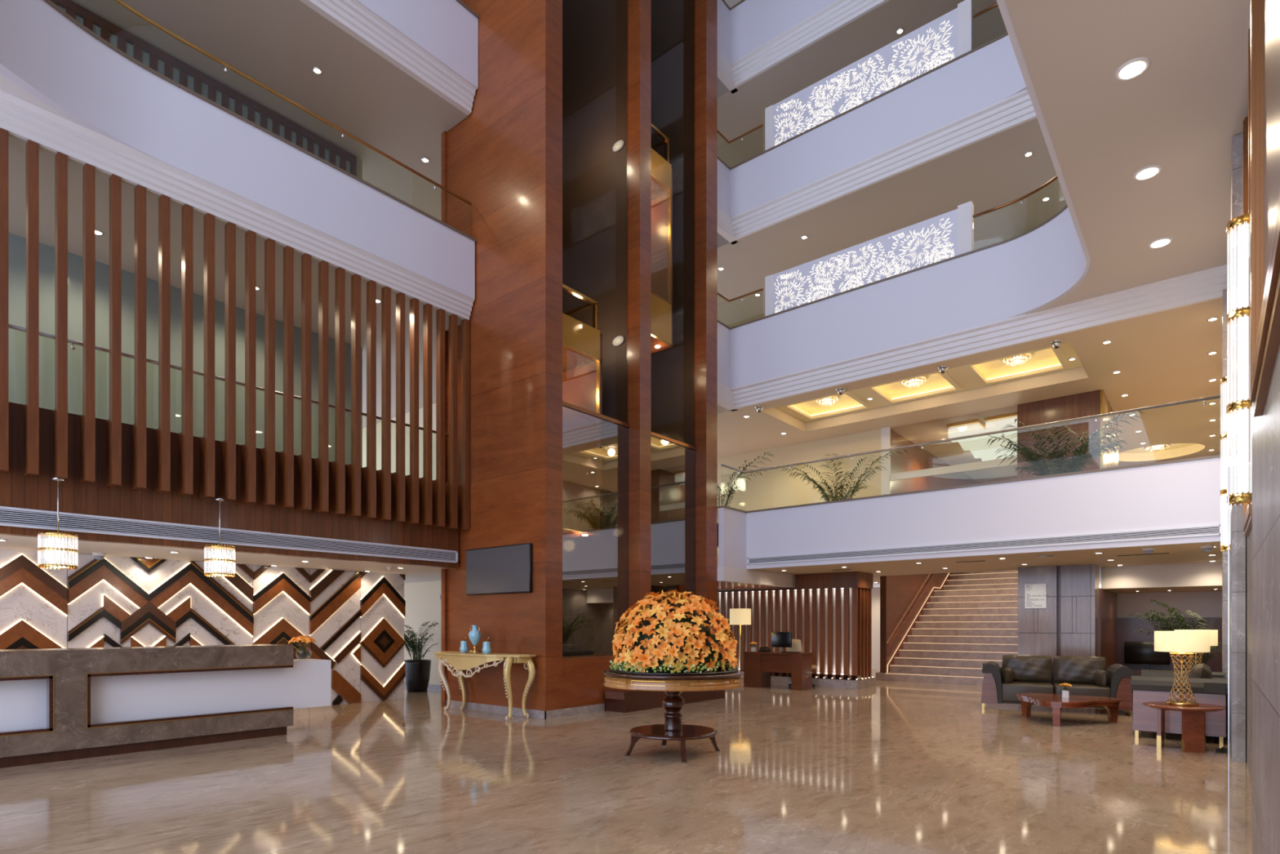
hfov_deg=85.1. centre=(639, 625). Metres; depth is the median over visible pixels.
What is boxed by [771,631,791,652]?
monitor
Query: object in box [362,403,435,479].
wall
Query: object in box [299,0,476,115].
trim
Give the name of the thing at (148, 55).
lattice screen
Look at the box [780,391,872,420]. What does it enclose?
trim
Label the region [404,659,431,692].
pot
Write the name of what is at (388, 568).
smoke detector
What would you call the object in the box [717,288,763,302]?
handrail
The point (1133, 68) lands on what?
recessed light
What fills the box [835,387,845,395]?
spotlight
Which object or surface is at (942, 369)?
spotlight
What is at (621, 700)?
ledge
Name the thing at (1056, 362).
light
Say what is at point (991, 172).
ceiling
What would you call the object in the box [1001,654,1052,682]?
cushion
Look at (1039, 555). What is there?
ceiling speaker
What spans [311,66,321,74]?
recessed light
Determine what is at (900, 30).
recessed light
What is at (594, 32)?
wall
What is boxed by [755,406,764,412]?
spotlight
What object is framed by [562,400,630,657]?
window frame
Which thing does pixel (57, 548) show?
crystal pendant
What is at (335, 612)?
wall panel
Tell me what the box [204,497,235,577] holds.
crystal pendant
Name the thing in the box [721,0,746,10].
trim
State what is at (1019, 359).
crystal ceiling light
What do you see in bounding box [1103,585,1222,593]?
ceiling
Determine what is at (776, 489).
wall
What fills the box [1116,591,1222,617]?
wall
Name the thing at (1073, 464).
potted palm
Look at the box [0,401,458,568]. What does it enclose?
wall
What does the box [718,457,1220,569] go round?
wall
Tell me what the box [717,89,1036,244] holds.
trim
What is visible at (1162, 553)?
air slot
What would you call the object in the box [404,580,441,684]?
wall
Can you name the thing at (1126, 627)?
wall
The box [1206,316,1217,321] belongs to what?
recessed light
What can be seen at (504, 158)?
wall
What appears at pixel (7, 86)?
ceiling
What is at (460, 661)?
console table
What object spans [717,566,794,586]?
trim
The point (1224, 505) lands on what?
wall light
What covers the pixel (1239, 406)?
wall light
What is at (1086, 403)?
wall
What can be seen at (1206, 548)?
security camera
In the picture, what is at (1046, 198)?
recessed light
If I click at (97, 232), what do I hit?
recessed light
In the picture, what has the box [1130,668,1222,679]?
base cabinet
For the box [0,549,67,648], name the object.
wall panel
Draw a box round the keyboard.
[781,651,800,653]
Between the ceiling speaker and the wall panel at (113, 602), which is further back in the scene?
the ceiling speaker
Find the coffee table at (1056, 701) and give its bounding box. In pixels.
[1016,693,1121,726]
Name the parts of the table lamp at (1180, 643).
lamp shade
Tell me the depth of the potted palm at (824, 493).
15.46 m
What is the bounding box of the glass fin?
[1227,466,1229,826]
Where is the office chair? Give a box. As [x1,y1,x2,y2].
[786,639,817,687]
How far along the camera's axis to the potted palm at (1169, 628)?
11.84 m
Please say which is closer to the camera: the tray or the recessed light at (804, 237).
the tray
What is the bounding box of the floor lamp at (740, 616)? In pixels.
[729,608,751,670]
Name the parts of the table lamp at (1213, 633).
lamp shade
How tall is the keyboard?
0.018 m
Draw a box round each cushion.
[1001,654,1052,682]
[1001,681,1053,702]
[1052,655,1106,684]
[1053,682,1111,697]
[1188,665,1212,678]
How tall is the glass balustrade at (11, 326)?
0.842 m
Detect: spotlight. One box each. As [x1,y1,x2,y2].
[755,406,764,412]
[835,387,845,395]
[937,365,948,373]
[1049,339,1063,348]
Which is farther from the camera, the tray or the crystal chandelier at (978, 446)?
the crystal chandelier at (978, 446)
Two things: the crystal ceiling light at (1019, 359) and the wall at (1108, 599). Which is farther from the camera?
the wall at (1108, 599)
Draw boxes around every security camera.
[92,552,106,559]
[1142,546,1154,553]
[1200,544,1213,551]
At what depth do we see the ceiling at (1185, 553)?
13.05 m
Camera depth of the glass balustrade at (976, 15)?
11.73 m
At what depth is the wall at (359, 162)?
12.66 m
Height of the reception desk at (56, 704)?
1.145 m
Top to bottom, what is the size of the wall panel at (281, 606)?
2.368 m
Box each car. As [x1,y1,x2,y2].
[562,284,602,539]
[650,122,672,353]
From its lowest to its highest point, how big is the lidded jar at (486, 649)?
0.262 m
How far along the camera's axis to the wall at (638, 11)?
12.31 m
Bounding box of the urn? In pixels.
[468,625,481,653]
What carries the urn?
on the console table at (460, 661)
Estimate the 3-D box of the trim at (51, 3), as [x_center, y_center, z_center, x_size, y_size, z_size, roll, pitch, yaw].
[-4.408,-6.317,6.567,3.746,0.035,9.871,0,0,-2]
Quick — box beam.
[1101,561,1222,588]
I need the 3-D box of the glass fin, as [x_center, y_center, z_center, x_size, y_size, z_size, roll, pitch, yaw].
[4.168,0.150,4.802,0.176,2.500,0.016,0,0,39]
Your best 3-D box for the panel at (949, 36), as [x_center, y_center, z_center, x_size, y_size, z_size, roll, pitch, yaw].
[4.172,-10.227,13.216,3.970,0.985,0.160,0,0,39]
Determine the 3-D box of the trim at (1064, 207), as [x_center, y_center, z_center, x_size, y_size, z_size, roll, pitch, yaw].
[-0.454,-6.317,6.788,6.920,0.035,15.914,0,0,39]
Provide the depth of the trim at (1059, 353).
13.21 m
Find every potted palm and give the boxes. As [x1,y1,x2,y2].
[404,621,438,692]
[717,451,774,547]
[782,448,906,502]
[986,410,1143,476]
[1127,599,1222,671]
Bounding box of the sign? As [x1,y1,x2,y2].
[1025,583,1048,608]
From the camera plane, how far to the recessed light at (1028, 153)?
12.24 m
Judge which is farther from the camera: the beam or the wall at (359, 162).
the beam
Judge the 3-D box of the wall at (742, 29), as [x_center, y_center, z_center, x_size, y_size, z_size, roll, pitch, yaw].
[-0.476,-12.530,6.746,6.840,1.140,15.820,0,0,39]
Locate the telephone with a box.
[758,646,770,652]
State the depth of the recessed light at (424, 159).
12.68 m
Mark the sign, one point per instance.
(1035, 593)
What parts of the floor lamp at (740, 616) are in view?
lamp shade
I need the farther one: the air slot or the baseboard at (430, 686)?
the baseboard at (430, 686)
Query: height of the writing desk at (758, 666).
0.800 m
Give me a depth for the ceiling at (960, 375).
14.16 m
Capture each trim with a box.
[0,89,474,319]
[44,0,476,242]
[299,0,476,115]
[441,131,447,706]
[455,0,479,18]
[717,0,889,91]
[717,32,1008,169]
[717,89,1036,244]
[717,204,1067,329]
[717,264,1226,411]
[717,454,1220,512]
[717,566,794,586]
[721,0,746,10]
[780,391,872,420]
[865,370,963,404]
[880,426,1017,494]
[964,346,1070,385]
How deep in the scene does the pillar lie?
13.78 m
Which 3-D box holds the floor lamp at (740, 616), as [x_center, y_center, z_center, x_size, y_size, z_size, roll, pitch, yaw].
[2.326,0.510,16.143,0.490,1.780,0.490,0,0,39]
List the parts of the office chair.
backrest, seat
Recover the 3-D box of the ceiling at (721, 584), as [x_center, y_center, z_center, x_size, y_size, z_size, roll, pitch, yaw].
[0.846,-0.945,16.563,4.280,0.110,3.030,0,0,39]
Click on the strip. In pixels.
(875, 590)
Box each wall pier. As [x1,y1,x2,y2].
[1222,288,1230,692]
[1230,133,1245,762]
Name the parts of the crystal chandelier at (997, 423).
frame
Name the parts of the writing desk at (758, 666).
modesty panel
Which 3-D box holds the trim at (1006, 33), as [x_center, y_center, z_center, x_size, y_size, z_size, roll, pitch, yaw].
[-0.454,-9.717,6.788,6.920,0.035,15.914,0,0,39]
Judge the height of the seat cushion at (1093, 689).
0.300 m
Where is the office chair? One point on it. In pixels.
(796, 643)
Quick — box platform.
[742,675,875,688]
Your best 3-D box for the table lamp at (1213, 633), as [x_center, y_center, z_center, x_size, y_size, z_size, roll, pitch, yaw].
[8.169,0.483,10.243,0.500,0.830,0.500,0,0,39]
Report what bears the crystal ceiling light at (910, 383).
hanging from the ceiling at (1048, 354)
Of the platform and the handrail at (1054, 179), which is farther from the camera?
the platform
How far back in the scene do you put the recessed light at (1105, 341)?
11.44 m
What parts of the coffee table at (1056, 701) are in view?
leg, leg, leg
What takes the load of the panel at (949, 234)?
on the trim at (1064, 207)
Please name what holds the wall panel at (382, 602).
attached to the wall
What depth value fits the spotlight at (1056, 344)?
11.42 m
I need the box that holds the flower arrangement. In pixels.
[608,589,737,675]
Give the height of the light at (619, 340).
0.167 m
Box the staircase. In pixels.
[875,569,1017,684]
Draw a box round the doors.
[1100,389,1118,468]
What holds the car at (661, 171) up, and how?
attached to the wall at (594, 32)
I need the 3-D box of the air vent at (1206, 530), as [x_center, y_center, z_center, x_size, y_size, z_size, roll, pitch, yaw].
[5.193,-1.335,12.150,7.600,0.150,0.030,0,0,39]
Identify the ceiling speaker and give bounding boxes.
[1036,555,1054,556]
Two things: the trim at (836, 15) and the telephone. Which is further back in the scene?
the telephone
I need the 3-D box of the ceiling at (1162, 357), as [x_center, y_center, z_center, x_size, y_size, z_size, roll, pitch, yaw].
[7.865,-4.765,18.711,12.400,0.230,13.100,0,0,39]
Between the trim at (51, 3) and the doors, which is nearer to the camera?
the trim at (51, 3)
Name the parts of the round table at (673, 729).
leg, leg, leg, leg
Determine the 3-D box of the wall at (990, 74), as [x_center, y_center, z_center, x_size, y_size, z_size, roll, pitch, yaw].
[-0.476,-9.190,6.746,6.840,1.020,15.820,0,0,39]
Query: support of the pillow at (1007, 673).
on the sofa at (1018, 673)
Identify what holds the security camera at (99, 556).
attached to the ceiling at (413, 574)
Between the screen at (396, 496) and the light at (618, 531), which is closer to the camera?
the screen at (396, 496)
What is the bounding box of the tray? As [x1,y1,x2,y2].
[608,667,737,675]
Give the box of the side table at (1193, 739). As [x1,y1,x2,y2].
[1142,701,1226,752]
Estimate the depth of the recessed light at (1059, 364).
13.62 m
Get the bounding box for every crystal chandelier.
[946,418,1015,467]
[984,412,1017,456]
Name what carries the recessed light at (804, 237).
in the ceiling at (991, 172)
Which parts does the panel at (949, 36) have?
post, post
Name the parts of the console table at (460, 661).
leg, leg, leg, leg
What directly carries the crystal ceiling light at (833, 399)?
hanging from the ceiling at (1048, 354)
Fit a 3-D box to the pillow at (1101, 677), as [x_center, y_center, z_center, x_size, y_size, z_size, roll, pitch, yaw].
[7.380,0.850,11.130,0.168,0.270,0.359,0,0,21]
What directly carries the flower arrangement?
on the round table at (673, 729)
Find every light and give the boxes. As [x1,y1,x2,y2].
[95,229,103,235]
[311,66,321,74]
[421,157,429,162]
[612,139,624,151]
[612,335,624,346]
[612,527,624,537]
[795,404,863,415]
[800,235,807,239]
[815,395,838,406]
[891,386,953,399]
[896,27,903,34]
[901,375,926,387]
[986,364,1061,379]
[1002,352,1031,366]
[1024,151,1032,156]
[1041,196,1049,201]
[1102,340,1111,343]
[1114,57,1151,81]
[1132,164,1162,181]
[1142,443,1173,451]
[1147,236,1173,248]
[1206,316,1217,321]
[1207,351,1217,355]
[1220,375,1230,551]
[1226,213,1252,505]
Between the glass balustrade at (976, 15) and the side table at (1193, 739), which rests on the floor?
the side table at (1193, 739)
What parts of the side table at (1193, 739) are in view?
leg, leg, leg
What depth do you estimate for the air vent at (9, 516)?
8.72 m
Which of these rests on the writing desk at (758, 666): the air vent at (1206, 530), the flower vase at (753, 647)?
the flower vase at (753, 647)
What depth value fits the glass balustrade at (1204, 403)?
11.62 m
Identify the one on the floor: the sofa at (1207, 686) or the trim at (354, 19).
the sofa at (1207, 686)
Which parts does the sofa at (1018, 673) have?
arm panel, arm panel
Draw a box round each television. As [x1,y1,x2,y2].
[466,542,532,595]
[1124,641,1169,670]
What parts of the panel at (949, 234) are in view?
post, post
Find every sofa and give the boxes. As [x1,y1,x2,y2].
[981,654,1133,715]
[1130,663,1230,744]
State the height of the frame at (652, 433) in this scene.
4.080 m
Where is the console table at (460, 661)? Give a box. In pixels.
[434,651,536,720]
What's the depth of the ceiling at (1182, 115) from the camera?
6.92 m
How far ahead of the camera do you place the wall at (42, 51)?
8.39 m
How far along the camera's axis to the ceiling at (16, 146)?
9.43 m
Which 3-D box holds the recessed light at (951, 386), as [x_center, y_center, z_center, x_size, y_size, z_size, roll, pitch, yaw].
[5.630,-4.945,14.328,1.430,0.020,1.330,0,0,39]
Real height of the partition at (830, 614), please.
2.385 m
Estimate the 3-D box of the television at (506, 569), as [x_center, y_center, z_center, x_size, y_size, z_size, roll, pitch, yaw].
[-2.259,-0.870,11.066,1.580,0.750,0.057,0,0,39]
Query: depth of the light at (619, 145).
12.49 m
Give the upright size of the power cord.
0.011 m
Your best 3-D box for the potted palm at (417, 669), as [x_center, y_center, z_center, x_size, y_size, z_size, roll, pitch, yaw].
[-4.755,0.658,14.516,1.519,1.485,1.164,0,0,24]
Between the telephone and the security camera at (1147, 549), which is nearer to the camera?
the security camera at (1147, 549)
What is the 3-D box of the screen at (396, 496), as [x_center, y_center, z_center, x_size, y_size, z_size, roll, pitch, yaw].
[-5.226,-3.312,8.837,0.275,3.465,7.239,0,0,39]
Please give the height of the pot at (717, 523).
0.500 m
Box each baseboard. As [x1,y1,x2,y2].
[404,681,441,689]
[446,699,604,719]
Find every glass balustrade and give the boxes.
[8,324,448,436]
[114,0,471,205]
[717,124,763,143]
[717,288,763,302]
[720,395,1220,474]
[973,3,998,18]
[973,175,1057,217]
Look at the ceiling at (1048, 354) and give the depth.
14.35 m
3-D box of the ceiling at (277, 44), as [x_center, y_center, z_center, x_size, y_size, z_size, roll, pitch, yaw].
[-8.966,-8.715,10.795,8.440,0.500,13.300,0,0,39]
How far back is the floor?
6.01 m
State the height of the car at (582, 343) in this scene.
3.950 m
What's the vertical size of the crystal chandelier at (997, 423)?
0.350 m
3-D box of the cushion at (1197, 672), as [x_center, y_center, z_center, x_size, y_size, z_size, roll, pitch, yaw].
[7.037,0.745,8.775,0.261,0.464,0.635,0,0,39]
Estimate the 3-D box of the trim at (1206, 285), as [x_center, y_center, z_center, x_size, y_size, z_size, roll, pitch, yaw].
[4.876,-4.850,12.055,8.370,0.400,1.180,0,0,39]
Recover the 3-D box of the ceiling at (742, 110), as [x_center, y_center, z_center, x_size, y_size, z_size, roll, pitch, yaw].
[5.558,-11.810,15.429,17.000,0.500,5.100,0,0,39]
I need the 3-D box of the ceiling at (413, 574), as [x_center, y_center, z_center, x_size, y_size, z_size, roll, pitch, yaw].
[-9.077,-1.285,10.951,8.070,0.630,13.400,0,0,39]
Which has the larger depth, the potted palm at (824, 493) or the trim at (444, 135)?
the potted palm at (824, 493)
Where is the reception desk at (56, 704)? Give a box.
[0,644,331,768]
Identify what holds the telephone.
on the writing desk at (758, 666)
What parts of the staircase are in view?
handrail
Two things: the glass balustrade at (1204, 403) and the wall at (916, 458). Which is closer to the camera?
the glass balustrade at (1204, 403)
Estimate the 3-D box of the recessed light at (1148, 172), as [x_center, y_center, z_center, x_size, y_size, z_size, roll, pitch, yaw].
[5.642,-5.024,7.750,0.270,0.012,0.270,0,0,39]
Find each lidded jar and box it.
[459,636,468,653]
[481,636,491,653]
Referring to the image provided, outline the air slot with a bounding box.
[1116,552,1168,555]
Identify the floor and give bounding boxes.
[0,669,1252,853]
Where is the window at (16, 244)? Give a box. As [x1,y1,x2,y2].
[8,232,362,466]
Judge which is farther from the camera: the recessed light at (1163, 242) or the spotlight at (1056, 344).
the spotlight at (1056, 344)
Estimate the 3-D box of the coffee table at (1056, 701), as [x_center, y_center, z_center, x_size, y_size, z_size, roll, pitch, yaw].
[6.133,1.229,10.097,1.339,0.342,1.250,0,0,39]
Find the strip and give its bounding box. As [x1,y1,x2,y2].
[871,586,879,669]
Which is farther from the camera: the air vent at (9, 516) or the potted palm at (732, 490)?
the potted palm at (732, 490)
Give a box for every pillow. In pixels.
[1002,666,1014,683]
[1094,669,1109,686]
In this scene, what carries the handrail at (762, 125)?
on the trim at (1006, 33)
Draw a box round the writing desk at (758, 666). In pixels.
[742,650,813,690]
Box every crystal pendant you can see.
[37,476,78,568]
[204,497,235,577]
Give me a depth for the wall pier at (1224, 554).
9.65 m
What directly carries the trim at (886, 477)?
attached to the wall at (776, 489)
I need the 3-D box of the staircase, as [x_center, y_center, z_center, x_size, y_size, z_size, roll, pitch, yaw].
[9.768,-1.350,19.554,3.590,5.500,7.582,0,0,39]
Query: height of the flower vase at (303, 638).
0.336 m
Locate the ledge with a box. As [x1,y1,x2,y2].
[604,688,724,712]
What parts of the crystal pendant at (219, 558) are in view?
rod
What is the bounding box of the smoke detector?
[386,566,393,570]
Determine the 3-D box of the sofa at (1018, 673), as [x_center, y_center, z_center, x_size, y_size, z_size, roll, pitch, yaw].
[6.874,0.957,11.596,2.120,0.887,0.960,0,0,28]
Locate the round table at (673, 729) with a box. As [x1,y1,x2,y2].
[602,669,744,764]
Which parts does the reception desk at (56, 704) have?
white panel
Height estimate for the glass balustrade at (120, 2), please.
0.617 m
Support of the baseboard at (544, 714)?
attached to the wall at (504, 158)
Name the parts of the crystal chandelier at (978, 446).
frame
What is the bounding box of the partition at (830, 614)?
[717,571,872,679]
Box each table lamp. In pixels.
[1154,631,1209,706]
[1174,629,1217,671]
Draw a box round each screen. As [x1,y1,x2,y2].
[0,128,469,530]
[49,0,356,176]
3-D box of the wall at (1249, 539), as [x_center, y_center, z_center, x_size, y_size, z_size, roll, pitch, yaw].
[7.299,-1.810,8.239,0.280,6.420,30.000,0,0,39]
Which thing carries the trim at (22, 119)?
attached to the wall at (42, 51)
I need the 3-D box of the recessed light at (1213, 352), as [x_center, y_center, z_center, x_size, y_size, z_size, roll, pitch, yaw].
[9.776,-4.644,11.899,0.135,0.012,0.135,0,0,39]
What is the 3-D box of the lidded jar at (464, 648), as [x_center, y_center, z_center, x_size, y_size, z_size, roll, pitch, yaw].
[-2.822,0.311,11.184,0.144,0.262,0.144,0,0,39]
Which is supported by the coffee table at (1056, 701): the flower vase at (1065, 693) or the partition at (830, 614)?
the flower vase at (1065, 693)
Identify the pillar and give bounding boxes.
[1017,564,1099,666]
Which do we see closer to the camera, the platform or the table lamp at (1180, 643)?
the table lamp at (1180, 643)
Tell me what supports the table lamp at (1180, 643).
on the side table at (1193, 739)
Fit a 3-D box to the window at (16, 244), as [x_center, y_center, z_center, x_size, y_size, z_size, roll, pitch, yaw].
[-8.474,-3.325,8.644,0.130,3.450,10.600,0,0,39]
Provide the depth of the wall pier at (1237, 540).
7.14 m
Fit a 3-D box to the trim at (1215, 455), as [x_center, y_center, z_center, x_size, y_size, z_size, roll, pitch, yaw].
[4.993,-2.368,11.906,8.000,0.035,1.099,0,0,39]
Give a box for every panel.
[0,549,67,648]
[66,554,253,648]
[252,564,310,659]
[309,568,361,704]
[360,571,405,702]
[764,0,973,150]
[764,200,973,315]
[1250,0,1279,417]
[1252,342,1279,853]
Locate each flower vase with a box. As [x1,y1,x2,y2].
[288,635,316,659]
[749,641,757,651]
[1059,682,1071,697]
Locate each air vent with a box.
[0,506,457,563]
[747,524,1220,564]
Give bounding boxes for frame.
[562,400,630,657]
[650,431,696,450]
[1243,28,1252,537]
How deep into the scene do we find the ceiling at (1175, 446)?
19.40 m
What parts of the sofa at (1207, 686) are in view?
arm panel, panel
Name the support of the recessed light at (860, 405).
in the ceiling at (960, 375)
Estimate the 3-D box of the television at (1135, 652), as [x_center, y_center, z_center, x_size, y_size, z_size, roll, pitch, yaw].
[11.490,0.690,15.797,0.840,0.620,0.200,0,0,39]
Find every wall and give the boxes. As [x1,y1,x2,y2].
[0,0,475,299]
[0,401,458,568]
[355,0,478,88]
[356,157,362,179]
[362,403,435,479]
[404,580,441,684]
[447,0,562,711]
[562,0,693,656]
[562,0,717,708]
[717,0,836,63]
[717,0,1091,387]
[717,35,1026,217]
[717,226,1035,553]
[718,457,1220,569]
[890,429,978,493]
[1017,389,1100,478]
[1099,587,1116,669]
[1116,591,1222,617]
[1116,617,1222,671]
[1245,527,1252,782]
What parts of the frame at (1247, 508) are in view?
moulding, moulding, moulding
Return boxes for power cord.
[1215,746,1227,753]
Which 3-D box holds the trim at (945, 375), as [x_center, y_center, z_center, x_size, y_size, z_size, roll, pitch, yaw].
[5.630,-4.873,14.328,1.530,0.023,1.430,0,0,39]
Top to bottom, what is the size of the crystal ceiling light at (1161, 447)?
0.170 m
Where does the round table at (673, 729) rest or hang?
on the floor
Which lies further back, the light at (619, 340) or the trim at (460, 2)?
the light at (619, 340)
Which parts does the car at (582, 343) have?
roof rail, panel, glass frame, panel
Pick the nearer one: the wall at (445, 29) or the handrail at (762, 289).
the wall at (445, 29)
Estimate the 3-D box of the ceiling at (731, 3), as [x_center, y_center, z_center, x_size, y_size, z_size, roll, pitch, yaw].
[2.277,-15.200,13.012,23.000,0.200,31.000,0,0,39]
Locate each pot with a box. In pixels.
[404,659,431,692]
[717,523,718,547]
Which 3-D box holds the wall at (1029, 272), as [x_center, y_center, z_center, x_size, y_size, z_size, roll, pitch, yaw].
[-0.476,-5.675,6.746,6.840,1.250,15.820,0,0,39]
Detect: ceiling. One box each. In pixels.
[0,72,80,125]
[0,534,447,582]
[8,133,463,428]
[70,0,468,221]
[717,0,1007,167]
[717,118,1066,325]
[717,297,1222,483]
[717,542,1222,586]
[717,581,782,590]
[724,0,742,8]
[776,342,1082,422]
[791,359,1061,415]
[796,347,1057,411]
[1004,0,1250,315]
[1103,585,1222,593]
[1120,443,1195,453]
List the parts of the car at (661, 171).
roof rail, panel, glass frame, panel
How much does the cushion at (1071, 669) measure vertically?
0.464 m

